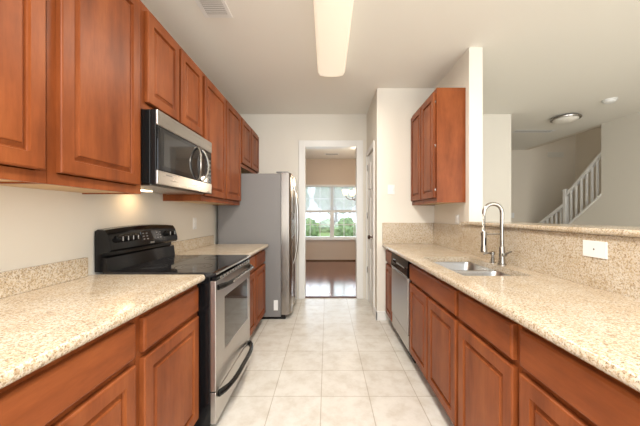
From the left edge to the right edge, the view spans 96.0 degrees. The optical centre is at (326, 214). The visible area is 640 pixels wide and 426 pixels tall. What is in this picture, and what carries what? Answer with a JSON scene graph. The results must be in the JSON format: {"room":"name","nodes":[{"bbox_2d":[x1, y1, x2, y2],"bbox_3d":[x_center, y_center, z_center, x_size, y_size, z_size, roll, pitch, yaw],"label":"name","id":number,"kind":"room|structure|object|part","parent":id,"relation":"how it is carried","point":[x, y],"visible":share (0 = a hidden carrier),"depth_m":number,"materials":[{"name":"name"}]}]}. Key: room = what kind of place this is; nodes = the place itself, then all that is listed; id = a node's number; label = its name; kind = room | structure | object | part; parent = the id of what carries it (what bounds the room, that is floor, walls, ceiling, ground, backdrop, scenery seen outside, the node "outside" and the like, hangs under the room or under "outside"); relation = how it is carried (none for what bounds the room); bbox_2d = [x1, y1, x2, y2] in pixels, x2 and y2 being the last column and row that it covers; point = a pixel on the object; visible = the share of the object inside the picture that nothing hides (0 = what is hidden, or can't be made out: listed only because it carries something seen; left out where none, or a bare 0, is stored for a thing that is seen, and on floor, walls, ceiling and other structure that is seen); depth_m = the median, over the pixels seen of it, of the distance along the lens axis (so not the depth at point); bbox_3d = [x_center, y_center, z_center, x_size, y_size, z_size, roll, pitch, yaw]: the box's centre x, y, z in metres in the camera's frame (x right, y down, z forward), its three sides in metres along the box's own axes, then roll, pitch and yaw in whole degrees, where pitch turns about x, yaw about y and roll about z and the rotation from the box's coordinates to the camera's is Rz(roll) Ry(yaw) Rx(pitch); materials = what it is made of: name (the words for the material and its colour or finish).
{"room":"kitchen","nodes":[
{"label":"kitchen","id":0,"kind":"room"},
{"bbox_2d":[0,186,217,274],"bbox_3d":[-1.415,-0.129,1.015,0.120,2.770,6.630,0,0,0],"label":"wall","id":1,"kind":"structure","parent":0,"point":[38,226],"depth_m":1.53,"materials":[{"name":"beige paint"}]},
{"bbox_2d":[0,0,45,183],"bbox_3d":[-1.185,-0.656,0.624,0.340,1.080,0.886,0,0,0],"label":"upper cabinet","id":2,"kind":"object","parent":1,"relation":"attached to","point":[22,22],"visible":1,"depth_m":0.97,"materials":[{"name":"brown wood"}]},
{"bbox_3d":[-1.049,-0.656,0.624,0.018,1.080,0.886,0,0,0],"label":"frame","id":3,"kind":"part","parent":2,"relation":"part of","materials":[{"name":"brown wood"}]},
{"bbox_2d":[0,257,87,298],"bbox_3d":[-1.344,0.289,0.880,0.020,0.106,1.460,0,0,0],"label":"backsplash","id":4,"kind":"structure","parent":1,"relation":"attached to","point":[17,281],"depth_m":1.34,"materials":[{"name":"beige stone"}]},
{"bbox_2d":[0,0,140,193],"bbox_3d":[-1.185,-0.656,1.339,0.340,1.080,0.540,0,0,0],"label":"upper cabinet","id":5,"kind":"object","parent":1,"relation":"attached to","point":[93,47],"visible":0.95,"depth_m":1.27,"materials":[{"name":"brown wood"}]},
{"bbox_3d":[-1.049,-0.656,1.339,0.018,1.080,0.540,0,0,0],"label":"frame","id":6,"kind":"part","parent":5,"relation":"part of","materials":[{"name":"brown wood"}]},
{"bbox_3d":[-1.027,-0.661,1.335,0.024,0.998,0.465,0,0,0],"label":"door","id":7,"kind":"part","parent":5,"relation":"part of","materials":[{"name":"brown wood"}]},
{"bbox_2d":[141,2,201,135],"bbox_3d":[-1.185,-0.896,1.994,0.340,0.599,0.766,0,0,0],"label":"upper cabinet","id":8,"kind":"object","parent":1,"relation":"attached to","point":[171,81],"visible":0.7,"depth_m":1.83,"materials":[{"name":"brown wood"}]},
{"bbox_3d":[-1.027,-0.901,1.812,0.024,0.517,0.347,0,0,0],"label":"door","id":9,"kind":"part","parent":8,"relation":"part of","materials":[{"name":"brown wood"}]},
{"bbox_2d":[141,109,211,193],"bbox_3d":[-1.130,-0.379,1.994,0.446,0.430,0.762,0,0,0],"label":"microwave","id":10,"kind":"object","parent":8,"relation":"attached to","point":[175,159],"visible":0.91,"depth_m":1.79,"materials":[{"name":"silver metal"}]},
{"bbox_3d":[-1.155,-0.173,1.994,0.300,0.010,0.702,0,0,0],"label":"underside panel","id":11,"kind":"part","parent":10,"relation":"part of","materials":[{"name":"silver metal"}]},
{"bbox_3d":[-0.932,-0.374,2.155,0.051,0.252,0.152,0,0,0],"label":"handle","id":12,"kind":"part","parent":10,"relation":"part of","materials":[{"name":"silver metal"}]},
{"bbox_3d":[-0.956,-0.381,2.315,0.006,0.250,0.116,0,0,0],"label":"control panel","id":13,"kind":"part","parent":10,"relation":"part of","materials":[{"name":"silver metal"}]},
{"bbox_3d":[-1.027,-0.901,2.182,0.024,0.517,0.340,0,0,0],"label":"door","id":14,"kind":"part","parent":8,"relation":"part of","materials":[{"name":"brown wood"}]},
{"bbox_2d":[171,235,213,253],"bbox_3d":[-1.344,0.289,2.905,0.020,0.106,0.991,0,0,0],"label":"backsplash","id":15,"kind":"structure","parent":1,"relation":"attached to","point":[189,244],"depth_m":2.86,"materials":[{"name":"beige stone"}]},
{"bbox_2d":[193,218,196,228],"bbox_3d":[-1.351,0.086,2.945,0.009,0.118,0.072,0,0,0],"label":"wall outlet","id":16,"kind":"object","parent":1,"relation":"attached to","point":[194,219],"visible":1,"depth_m":2.94,"materials":[{"name":"white plastic"}]},
{"bbox_2d":[163,71,240,204],"bbox_3d":[-1.185,-0.656,2.904,0.340,1.080,1.050,0,0,0],"label":"upper cabinet","id":17,"kind":"object","parent":1,"relation":"attached to","point":[221,123],"visible":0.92,"depth_m":2.77,"materials":[{"name":"brown wood"}]},
{"bbox_3d":[-1.027,-0.661,2.650,0.024,0.998,0.490,0,0,0],"label":"door","id":18,"kind":"part","parent":17,"relation":"part of","materials":[{"name":"brown wood"}]},
{"bbox_3d":[-1.049,-0.656,2.904,0.018,1.080,1.050,0,0,0],"label":"frame","id":19,"kind":"part","parent":17,"relation":"part of","materials":[{"name":"brown wood"}]},
{"bbox_3d":[-1.027,-0.661,3.163,0.024,0.998,0.485,0,0,0],"label":"door","id":20,"kind":"part","parent":17,"relation":"part of","materials":[{"name":"brown wood"}]},
{"bbox_2d":[240,116,258,173],"bbox_3d":[-1.185,-0.890,3.877,0.340,0.612,0.893,0,0,0],"label":"upper cabinet","id":21,"kind":"object","parent":1,"relation":"attached to","point":[249,138],"visible":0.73,"depth_m":3.80,"materials":[{"name":"brown wood"}]},
{"bbox_3d":[-1.027,-0.895,3.658,0.024,0.530,0.405,0,0,0],"label":"door","id":22,"kind":"part","parent":21,"relation":"part of","materials":[{"name":"brown wood"}]},
{"bbox_3d":[-1.027,-0.895,4.093,0.024,0.530,0.415,0,0,0],"label":"door","id":23,"kind":"part","parent":21,"relation":"part of","materials":[{"name":"brown wood"}]},
{"bbox_2d":[306,159,355,259],"bbox_3d":[0.275,-0.139,7.960,4.750,2.790,0.120,0,0,0],"label":"wall","id":24,"kind":"structure","parent":0,"point":[318,171],"depth_m":7.90,"materials":[{"name":"beige paint"}]},
{"bbox_2d":[306,187,355,239],"bbox_3d":[0.140,-0.074,7.920,2.000,1.520,0.160,0,0,0],"label":"window","id":25,"kind":"structure","parent":24,"relation":"in","point":[331,237],"depth_m":7.91,"materials":[{"name":"white paint"}]},
{"bbox_2d":[306,185,331,211],"bbox_3d":[-0.332,-0.454,7.877,0.917,0.750,0.038,0,0,0],"label":"window blind","id":26,"kind":"object","parent":25,"relation":"attached to","point":[312,194],"visible":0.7,"depth_m":7.88,"materials":[{"name":"white"}]},
{"bbox_3d":[-0.332,-0.804,7.877,0.917,0.050,0.038,0,0,0],"label":"head rail","id":27,"kind":"part","parent":26,"relation":"part of","materials":[{"name":"white paint"}]},
{"bbox_3d":[-0.332,-0.104,7.877,0.917,0.050,0.030,0,0,0],"label":"rail","id":28,"kind":"part","parent":26,"relation":"part of","materials":[{"name":"white paint"}]},
{"bbox_3d":[0.140,0.671,7.870,2.000,0.030,0.060,0,0,0],"label":"sill","id":29,"kind":"part","parent":25,"relation":"part of","materials":[{"name":"white paint"}]},
{"bbox_2d":[332,185,355,211],"bbox_3d":[0.609,-0.454,7.877,0.923,0.750,0.038,0,0,0],"label":"window blind","id":30,"kind":"object","parent":25,"relation":"attached to","point":[337,194],"visible":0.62,"depth_m":7.87,"materials":[{"name":"white"}]},
{"bbox_3d":[0.609,-0.804,7.877,0.923,0.050,0.038,0,0,0],"label":"head rail","id":31,"kind":"part","parent":30,"relation":"part of","materials":[{"name":"white paint"}]},
{"bbox_3d":[0.609,-0.104,7.877,0.923,0.050,0.030,0,0,0],"label":"rail","id":32,"kind":"part","parent":30,"relation":"part of","materials":[{"name":"white paint"}]},
{"bbox_2d":[306,260,355,260],"bbox_3d":[0.275,1.241,7.893,4.550,0.030,0.015,0,0,0],"label":"baseboard","id":33,"kind":"structure","parent":24,"relation":"attached to","point":[306,260],"depth_m":7.88,"materials":[{"name":"brown wood"}]},
{"bbox_2d":[211,261,453,425],"bbox_3d":[1.900,1.286,2.825,8.000,0.060,10.250,0,0,0],"label":"floor","id":34,"kind":"structure","parent":0,"point":[330,362],"depth_m":2.31,"materials":[{"name":"tile"}]},
{"bbox_2d":[0,318,135,425],"bbox_3d":[-1.036,0.819,0.657,0.632,0.875,0.913,0,0,0],"label":"base cabinet","id":35,"kind":"object","parent":34,"relation":"on","point":[94,383],"visible":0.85,"depth_m":0.85,"materials":[{"name":"brown wood"}]},
{"bbox_3d":[-0.732,0.856,0.877,0.024,0.576,0.426,0,0,0],"label":"door","id":36,"kind":"part","parent":35,"relation":"part of","materials":[{"name":"brown wood"}]},
{"bbox_2d":[0,257,204,388],"bbox_3d":[-1.027,0.308,0.903,0.654,0.144,1.506,0,0,0],"label":"countertop","id":37,"kind":"structure","parent":35,"relation":"on","point":[49,311],"depth_m":1.09,"materials":[{"name":"beige stone"}]},
{"bbox_2d":[134,285,198,425],"bbox_3d":[-1.036,0.819,1.384,0.632,0.875,0.536,0,0,0],"label":"base cabinet","id":38,"kind":"object","parent":34,"relation":"on","point":[166,360],"visible":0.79,"depth_m":1.32,"materials":[{"name":"brown wood"}]},
{"bbox_3d":[-0.732,0.475,1.381,0.024,0.134,0.482,0,0,0],"label":"drawer","id":39,"kind":"part","parent":38,"relation":"part of","materials":[{"name":"brown wood"}]},
{"bbox_2d":[95,224,253,425],"bbox_3d":[-0.956,0.662,2.033,0.775,1.188,0.740,0,0,0],"label":"range","id":40,"kind":"object","parent":34,"relation":"on","point":[225,345],"visible":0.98,"depth_m":1.81,"materials":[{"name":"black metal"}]},
{"bbox_3d":[-1.242,0.143,1.735,0.028,0.050,0.050,0,0,0],"label":"knob","id":41,"kind":"part","parent":40,"relation":"part of","materials":[{"name":"black plastic"}]},
{"bbox_3d":[-1.242,0.143,1.782,0.028,0.050,0.050,0,0,0],"label":"knob","id":42,"kind":"part","parent":40,"relation":"part of","materials":[{"name":"black plastic"}]},
{"bbox_3d":[-1.242,0.143,1.876,0.028,0.050,0.050,0,0,0],"label":"knob","id":43,"kind":"part","parent":40,"relation":"part of","materials":[{"name":"black plastic"}]},
{"bbox_3d":[-1.256,0.144,2.062,0.021,0.066,0.235,0,0,0],"label":"display panel","id":44,"kind":"part","parent":40,"relation":"part of","materials":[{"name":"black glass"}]},
{"bbox_2d":[103,255,250,276],"bbox_3d":[-0.965,0.346,2.033,0.660,0.029,0.740,0,0,0],"label":"cooktop","id":45,"kind":"object","parent":40,"relation":"in","point":[207,265],"depth_m":1.89,"materials":[{"name":"black glass"}]},
{"bbox_3d":[-0.659,1.121,2.033,0.034,0.181,0.738,0,0,0],"label":"storage drawer","id":46,"kind":"part","parent":40,"relation":"part of","materials":[{"name":"silver metal"}]},
{"bbox_3d":[-0.659,0.704,2.033,0.034,0.640,0.738,0,0,0],"label":"oven door","id":47,"kind":"part","parent":40,"relation":"part of","materials":[{"name":"silver metal"}]},
{"bbox_3d":[-0.615,0.421,2.038,0.075,0.038,0.721,0,0,0],"label":"oven handle","id":48,"kind":"part","parent":40,"relation":"part of","materials":[{"name":"black plastic"}]},
{"bbox_3d":[-0.611,1.048,2.033,0.086,0.043,0.696,0,0,0],"label":"drawer handle","id":49,"kind":"part","parent":40,"relation":"part of","materials":[{"name":"black plastic"}]},
{"bbox_2d":[248,249,264,335],"bbox_3d":[-1.036,0.819,2.903,0.632,0.875,0.982,0,0,0],"label":"base cabinet","id":50,"kind":"object","parent":34,"relation":"on","point":[257,274],"visible":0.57,"depth_m":2.98,"materials":[{"name":"brown wood"}]},
{"bbox_2d":[171,235,267,255],"bbox_3d":[-1.023,0.308,2.905,0.662,0.144,0.991,0,0,0],"label":"countertop","id":51,"kind":"structure","parent":50,"relation":"on","point":[205,245],"depth_m":2.85,"materials":[{"name":"beige stone"}]},
{"bbox_3d":[-0.732,0.475,2.670,0.024,0.134,0.470,0,0,0],"label":"drawer","id":52,"kind":"part","parent":50,"relation":"part of","materials":[{"name":"brown wood"}]},
{"bbox_3d":[-0.732,0.856,2.670,0.024,0.576,0.470,0,0,0],"label":"door","id":53,"kind":"part","parent":50,"relation":"part of","materials":[{"name":"brown wood"}]},
{"bbox_3d":[-0.732,0.856,3.147,0.024,0.576,0.445,0,0,0],"label":"door","id":54,"kind":"part","parent":50,"relation":"part of","materials":[{"name":"brown wood"}]},
{"bbox_3d":[-0.732,0.475,3.147,0.024,0.134,0.445,0,0,0],"label":"drawer","id":55,"kind":"part","parent":50,"relation":"part of","materials":[{"name":"brown wood"}]},
{"bbox_2d":[218,171,298,318],"bbox_3d":[-0.841,0.364,3.880,0.938,1.783,0.840,0,0,0],"label":"refrigerator","id":56,"kind":"object","parent":34,"relation":"on","point":[267,212],"visible":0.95,"depth_m":3.46,"materials":[{"name":"grey metal"}]},
{"bbox_3d":[-0.490,0.346,3.640,0.117,1.710,0.357,0,0,0],"label":"freezer door","id":57,"kind":"part","parent":56,"relation":"part of","materials":[{"name":"silver metal"}]},
{"bbox_3d":[-0.490,0.346,4.062,0.117,1.710,0.475,0,0,0],"label":"fridge door","id":58,"kind":"part","parent":56,"relation":"part of","materials":[{"name":"silver metal"}]},
{"bbox_3d":[-0.415,0.126,3.787,0.085,1.029,0.024,0,0,0],"label":"handle","id":59,"kind":"part","parent":56,"relation":"part of","materials":[{"name":"silver metal"}]},
{"bbox_3d":[-0.415,0.126,3.862,0.085,1.029,0.024,0,0,0],"label":"handle","id":60,"kind":"part","parent":56,"relation":"part of","materials":[{"name":"silver metal"}]},
{"bbox_2d":[386,249,391,321],"bbox_3d":[0.974,0.819,3.232,0.572,0.875,0.363,0,0,0],"label":"base cabinet","id":61,"kind":"object","parent":34,"relation":"on","point":[388,252],"visible":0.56,"depth_m":3.22,"materials":[{"name":"brown wood"}]},
{"bbox_3d":[0.700,0.475,3.230,0.024,0.134,0.320,0,0,0],"label":"drawer","id":62,"kind":"part","parent":61,"relation":"part of","materials":[{"name":"brown wood"}]},
{"bbox_2d":[391,252,415,362],"bbox_3d":[0.958,0.822,2.740,0.564,0.868,0.606,0,0,0],"label":"dishwasher","id":63,"kind":"object","parent":34,"relation":"on","point":[401,280],"visible":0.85,"depth_m":2.65,"materials":[{"name":"silver metal"}]},
{"bbox_3d":[0.695,1.089,2.740,0.014,0.125,0.606,0,0,0],"label":"panel","id":64,"kind":"part","parent":63,"relation":"part of","materials":[{"name":"silver metal"}]},
{"bbox_3d":[0.697,0.779,2.740,0.029,0.477,0.606,0,0,0],"label":"door panel","id":65,"kind":"part","parent":63,"relation":"part of","materials":[{"name":"silver metal"}]},
{"bbox_2d":[409,263,495,425],"bbox_3d":[0.974,0.819,1.978,0.572,0.875,0.903,0,0,0],"label":"base cabinet","id":66,"kind":"object","parent":34,"relation":"on","point":[434,319],"visible":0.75,"depth_m":1.82,"materials":[{"name":"brown wood"}]},
{"bbox_3d":[0.700,0.856,2.200,0.024,0.576,0.416,0,0,0],"label":"door","id":67,"kind":"part","parent":66,"relation":"part of","materials":[{"name":"brown wood"}]},
{"bbox_3d":[0.700,0.475,1.978,0.024,0.134,0.860,0,0,0],"label":"false drawer","id":68,"kind":"part","parent":66,"relation":"part of","materials":[{"name":"brown wood"}]},
{"bbox_3d":[0.722,0.768,1.978,0.018,0.775,0.903,0,0,0],"label":"frame","id":69,"kind":"part","parent":66,"relation":"part of","materials":[{"name":"brown wood"}]},
{"bbox_3d":[0.700,0.856,1.760,0.024,0.576,0.424,0,0,0],"label":"door","id":70,"kind":"part","parent":66,"relation":"part of","materials":[{"name":"brown wood"}]},
{"bbox_2d":[458,292,522,425],"bbox_3d":[0.974,0.819,1.288,0.572,0.875,0.473,0,0,0],"label":"base cabinet","id":71,"kind":"object","parent":34,"relation":"on","point":[489,368],"visible":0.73,"depth_m":1.24,"materials":[{"name":"brown wood"}]},
{"bbox_3d":[0.700,0.475,1.296,0.024,0.134,0.439,0,0,0],"label":"drawer","id":72,"kind":"part","parent":71,"relation":"part of","materials":[{"name":"brown wood"}]},
{"bbox_2d":[519,326,639,425],"bbox_3d":[0.974,0.819,0.585,0.572,0.875,0.928,0,0,0],"label":"base cabinet","id":73,"kind":"object","parent":34,"relation":"on","point":[557,387],"visible":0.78,"depth_m":0.84,"materials":[{"name":"brown wood"}]},
{"bbox_2d":[382,223,639,391],"bbox_3d":[0.970,0.236,1.760,0.624,0.287,3.359,0,0,0],"label":"countertop","id":74,"kind":"structure","parent":73,"relation":"on","point":[588,307],"depth_m":1.32,"materials":[{"name":"beige stone"}]},
{"bbox_2d":[434,262,510,275],"bbox_3d":[0.963,0.466,1.980,0.417,0.168,0.732,0,0,0],"label":"sink","id":75,"kind":"object","parent":74,"relation":"in","point":[463,268],"visible":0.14,"depth_m":2.14,"materials":[{"name":"silver metal"}]},
{"bbox_3d":[0.963,0.466,2.159,0.417,0.168,0.374,0,0,0],"label":"bowl","id":76,"kind":"part","parent":75,"relation":"part of","materials":[{"name":"silver metal"}]},
{"bbox_3d":[0.963,0.466,1.791,0.417,0.168,0.354,0,0,0],"label":"bowl","id":77,"kind":"part","parent":75,"relation":"part of","materials":[{"name":"silver metal"}]},
{"bbox_2d":[483,251,495,262],"bbox_3d":[1.163,0.301,2.060,0.089,0.082,0.044,0,0,0],"label":"soap dispenser","id":78,"kind":"object","parent":74,"relation":"on","point":[492,253],"visible":0.99,"depth_m":2.05,"materials":[{"name":"silver metal"}]},
{"bbox_2d":[480,202,511,265],"bbox_3d":[1.141,0.126,1.945,0.173,0.431,0.116,0,0,0],"label":"faucet","id":79,"kind":"object","parent":74,"relation":"on","point":[502,254],"visible":1,"depth_m":1.96,"materials":[{"name":"silver metal"}]},
{"bbox_3d":[1.128,0.131,1.975,0.144,0.024,0.040,0,0,0],"label":"dock arm","id":80,"kind":"part","parent":79,"relation":"part of","materials":[{"name":"silver metal"}]},
{"bbox_3d":[1.201,0.260,1.922,0.030,0.049,0.070,0,0,0],"label":"lever","id":81,"kind":"part","parent":79,"relation":"part of","materials":[{"name":"silver metal"}]},
{"bbox_2d":[583,240,607,258],"bbox_3d":[1.259,0.161,1.356,0.008,0.078,0.122,0,0,0],"label":"outlet plate","id":82,"kind":"object","parent":74,"relation":"attached to","point":[597,249],"visible":1,"depth_m":1.35,"materials":[{"name":"white plastic"}]},
{"bbox_3d":[0.700,0.856,0.818,0.024,0.576,0.435,0,0,0],"label":"door","id":83,"kind":"part","parent":73,"relation":"part of","materials":[{"name":"brown wood"}]},
{"bbox_3d":[5.235,-0.074,4.957,1.070,2.660,3.325,0,0,0],"label":"staircase","id":84,"kind":"structure","parent":34,"relation":"on","visible":0},
{"bbox_2d":[539,152,600,223],"bbox_3d":[4.628,0.045,5.741,0.145,2.279,1.882,0,0,0],"label":"stair railing","id":85,"kind":"object","parent":84,"relation":"attached to","point":[566,192],"visible":0.44,"depth_m":5.33,"materials":[{"name":"white paint"}]},
{"bbox_3d":[4.630,0.107,6.115,0.060,0.666,1.010,0,0,0],"label":"handrail","id":86,"kind":"part","parent":85,"relation":"part of","materials":[{"name":"white paint"}]},
{"bbox_3d":[4.630,-0.115,5.580,0.096,0.779,0.084,0,0,0],"label":"newel post","id":87,"kind":"part","parent":85,"relation":"part of","materials":[{"name":"white paint"}]},
{"bbox_3d":[4.630,-0.727,5.178,0.060,0.735,0.745,0,0,0],"label":"handrail","id":88,"kind":"part","parent":85,"relation":"part of","materials":[{"name":"white paint"}]},
{"bbox_2d":[315,187,354,223],"bbox_3d":[0.980,-2.762,29.980,4.058,8.652,4.286,0,0,-39],"label":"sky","id":89,"kind":"structure","parent":0,"point":[319,204],"depth_m":29.20,"materials":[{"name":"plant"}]},
{"bbox_2d":[240,114,510,298],"bbox_3d":[0.647,-0.129,4.390,4.245,2.770,0.120,0,0,0],"label":"wall","id":90,"kind":"structure","parent":0,"point":[279,135],"depth_m":4.33,"materials":[{"name":"beige paint"}]},
{"bbox_2d":[305,296,355,297],"bbox_3d":[0.058,1.250,4.390,0.835,0.012,0.060,0,0,0],"label":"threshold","id":91,"kind":"structure","parent":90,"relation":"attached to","point":[306,296],"depth_m":4.36,"materials":[{"name":"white wood"}]},
{"bbox_2d":[299,140,362,298],"bbox_3d":[0.058,0.069,4.386,0.965,2.375,0.148,0,0,0],"label":"trim","id":92,"kind":"structure","parent":90,"relation":"attached to","point":[303,144],"depth_m":4.31,"materials":[{"name":"white paint"}]},
{"bbox_2d":[140,0,639,158],"bbox_3d":[1.235,-1.554,2.860,6.670,0.080,10.320,0,0,0],"label":"ceiling","id":93,"kind":"structure","parent":0,"point":[544,60],"depth_m":2.72,"materials":[{"name":"white paint"}]},
{"bbox_2d":[195,0,232,17],"bbox_3d":[-0.825,-1.508,2.025,0.210,0.011,0.350,0,0,0],"label":"ceiling vent","id":94,"kind":"object","parent":93,"relation":"in","point":[209,8],"visible":1,"depth_m":2.11,"materials":[{"name":"white paint"}]},
{"bbox_2d":[313,0,353,76],"bbox_3d":[0.045,-1.464,2.385,0.280,0.100,1.210,0,0,0],"label":"ceiling light","id":95,"kind":"object","parent":93,"relation":"attached to","point":[333,18],"visible":1,"depth_m":2.26,"materials":[{"name":"beige plastic"}]},
{"bbox_2d":[342,189,355,200],"bbox_3d":[0.642,-0.918,6.092,0.658,1.229,0.667,0,0,0],"label":"chandelier","id":96,"kind":"object","parent":93,"relation":"hanging from","point":[345,192],"visible":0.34,"depth_m":6.07,"materials":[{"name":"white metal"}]},
{"bbox_2d":[511,130,555,132],"bbox_3d":[3.720,-1.508,5.195,0.720,0.011,0.150,0,0,0],"label":"ceiling vent","id":97,"kind":"object","parent":93,"relation":"in","point":[515,131],"visible":0.96,"depth_m":5.18,"materials":[{"name":"white paint"}]},
{"bbox_2d":[550,113,581,124],"bbox_3d":[3.660,-1.460,4.420,0.390,0.108,0.390,0,0,0],"label":"flush ceiling light","id":98,"kind":"object","parent":93,"relation":"attached to","point":[566,118],"visible":1,"depth_m":4.33,"materials":[{"name":"white glass"}]},
{"bbox_2d":[601,97,617,103],"bbox_3d":[3.710,-1.492,3.780,0.160,0.044,0.160,0,0,0],"label":"smoke detector","id":99,"kind":"object","parent":93,"relation":"attached to","point":[613,99],"visible":1,"depth_m":3.74,"materials":[{"name":"white plastic"}]},
{"bbox_2d":[367,88,433,319],"bbox_3d":[1.001,-0.129,3.885,0.808,2.770,0.890,0,0,0],"label":"wall","id":100,"kind":"structure","parent":0,"point":[390,112],"depth_m":3.44,"materials":[{"name":"beige paint"}]},
{"bbox_2d":[367,151,372,307],"bbox_3d":[0.590,0.192,3.966,0.114,2.112,0.602,0,0,0],"label":"door","id":101,"kind":"structure","parent":100,"relation":"in","point":[370,157],"depth_m":4.01,"materials":[{"name":"white paint"}]},
{"bbox_2d":[366,140,374,314],"bbox_3d":[0.589,0.161,3.955,0.016,2.190,0.710,0,0,0],"label":"trim","id":102,"kind":"structure","parent":100,"relation":"attached to","point":[372,146],"depth_m":3.60,"materials":[{"name":"white paint"}]},
{"bbox_2d":[374,306,385,320],"bbox_3d":[0.641,1.198,3.513,0.117,0.115,0.174,0,0,0],"label":"baseboard","id":103,"kind":"structure","parent":100,"relation":"attached to","point":[379,315],"depth_m":3.43,"materials":[{"name":"white paint"}]},
{"bbox_2d":[388,185,394,193],"bbox_3d":[0.766,-0.304,3.433,0.084,0.114,0.012,0,0,0],"label":"light switch","id":104,"kind":"object","parent":100,"relation":"attached to","point":[391,188],"visible":1,"depth_m":3.43,"materials":[{"name":"white plastic"}]},
{"bbox_2d":[382,223,432,243],"bbox_3d":[0.962,0.217,3.429,0.603,0.248,0.020,0,0,0],"label":"backsplash","id":105,"kind":"structure","parent":100,"relation":"attached to","point":[392,233],"depth_m":3.42,"materials":[{"name":"beige stone"}]},
{"bbox_2d":[433,223,639,298],"bbox_3d":[1.273,0.217,1.760,0.020,0.248,3.359,0,0,0],"label":"backsplash","id":106,"kind":"structure","parent":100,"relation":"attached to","point":[556,254],"depth_m":1.56,"materials":[{"name":"beige stone"}]},
{"bbox_2d":[434,47,482,224],"bbox_3d":[1.344,-0.129,3.020,0.122,2.770,0.840,0,0,0],"label":"wall","id":107,"kind":"structure","parent":0,"point":[467,72],"depth_m":2.60,"materials":[{"name":"beige paint"}]},
{"bbox_2d":[411,88,465,204],"bbox_3d":[1.137,-0.647,3.051,0.291,1.063,0.771,0,0,0],"label":"upper cabinet","id":108,"kind":"object","parent":107,"relation":"attached to","point":[438,127],"visible":1,"depth_m":2.67,"materials":[{"name":"brown wood"}]},
{"bbox_3d":[1.004,-0.652,3.237,0.024,0.981,0.355,0,0,0],"label":"door","id":109,"kind":"part","parent":108,"relation":"part of","materials":[{"name":"brown wood"}]},
{"bbox_3d":[1.026,-0.647,3.051,0.018,1.063,0.771,0,0,0],"label":"frame","id":110,"kind":"part","parent":108,"relation":"part of","materials":[{"name":"brown wood"}]},
{"bbox_3d":[1.004,-0.652,2.865,0.024,0.981,0.350,0,0,0],"label":"door","id":111,"kind":"part","parent":108,"relation":"part of","materials":[{"name":"brown wood"}]},
{"bbox_2d":[455,215,458,223],"bbox_3d":[1.278,0.041,2.830,0.009,0.090,0.075,0,0,0],"label":"wall outlet","id":112,"kind":"object","parent":107,"relation":"attached to","point":[456,216],"visible":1,"depth_m":2.82,"materials":[{"name":"white plastic"}]},
{"bbox_2d":[511,135,574,223],"bbox_3d":[4.275,-1.344,6.760,3.250,5.200,0.120,0,0,0],"label":"wall","id":113,"kind":"structure","parent":0,"point":[538,180],"depth_m":6.70,"materials":[{"name":"beige paint"}]},
{"bbox_2d":[525,111,639,226],"bbox_3d":[4.630,-1.344,2.200,0.120,5.200,9.000,0,0,0],"label":"wall","id":114,"kind":"structure","parent":0,"point":[618,204],"depth_m":4.52,"materials":[{"name":"beige paint"}]},
{"bbox_2d":[575,127,600,213],"bbox_3d":[5.840,-1.344,4.850,0.120,5.200,3.700,0,0,0],"label":"wall","id":115,"kind":"structure","parent":0,"point":[588,143],"depth_m":6.39,"materials":[{"name":"beige paint"}]},
{"bbox_3d":[1.344,0.674,1.300,0.122,1.163,2.600,0,0,0],"label":"wall","id":116,"kind":"structure","parent":0,"visible":0},
{"bbox_2d":[461,222,639,237],"bbox_3d":[1.398,0.075,1.355,0.324,0.030,2.610,0,0,0],"label":"bar","id":117,"kind":"object","parent":116,"relation":"on","point":[624,231],"visible":1,"depth_m":1.50,"materials":[{"name":"beige stone"}]},
{"label":"outside","id":118,"kind":"structure","parent":0,"visible":0},
{"bbox_2d":[316,222,355,235],"bbox_3d":[0.000,1.581,34.300,60.000,0.050,51.400,0,0,0],"label":"lawn","id":119,"kind":"structure","parent":118,"point":[320,233],"depth_m":24.22,"materials":[{"name":"green plant"}]},
{"bbox_2d":[306,217,318,235],"bbox_3d":[-1.460,1.020,21.046,1.732,1.680,1.682,0,0,0],"label":"shrub","id":120,"kind":"object","parent":119,"relation":"on","point":[311,230],"visible":0.59,"depth_m":20.47,"materials":[{"name":"green plant"}]},
{"bbox_2d":[318,218,329,232],"bbox_3d":[-0.060,1.049,25.980,1.721,1.574,1.466,0,0,0],"label":"shrub","id":121,"kind":"object","parent":119,"relation":"on","point":[322,228],"visible":0.51,"depth_m":25.47,"materials":[{"name":"green plant"}]},
{"bbox_2d":[334,217,355,235],"bbox_3d":[1.430,1.042,20.986,1.729,1.789,1.829,0,0,28],"label":"shrub","id":122,"kind":"object","parent":119,"relation":"on","point":[339,230],"visible":0.65,"depth_m":20.40,"materials":[{"name":"green plant"}]}
]}

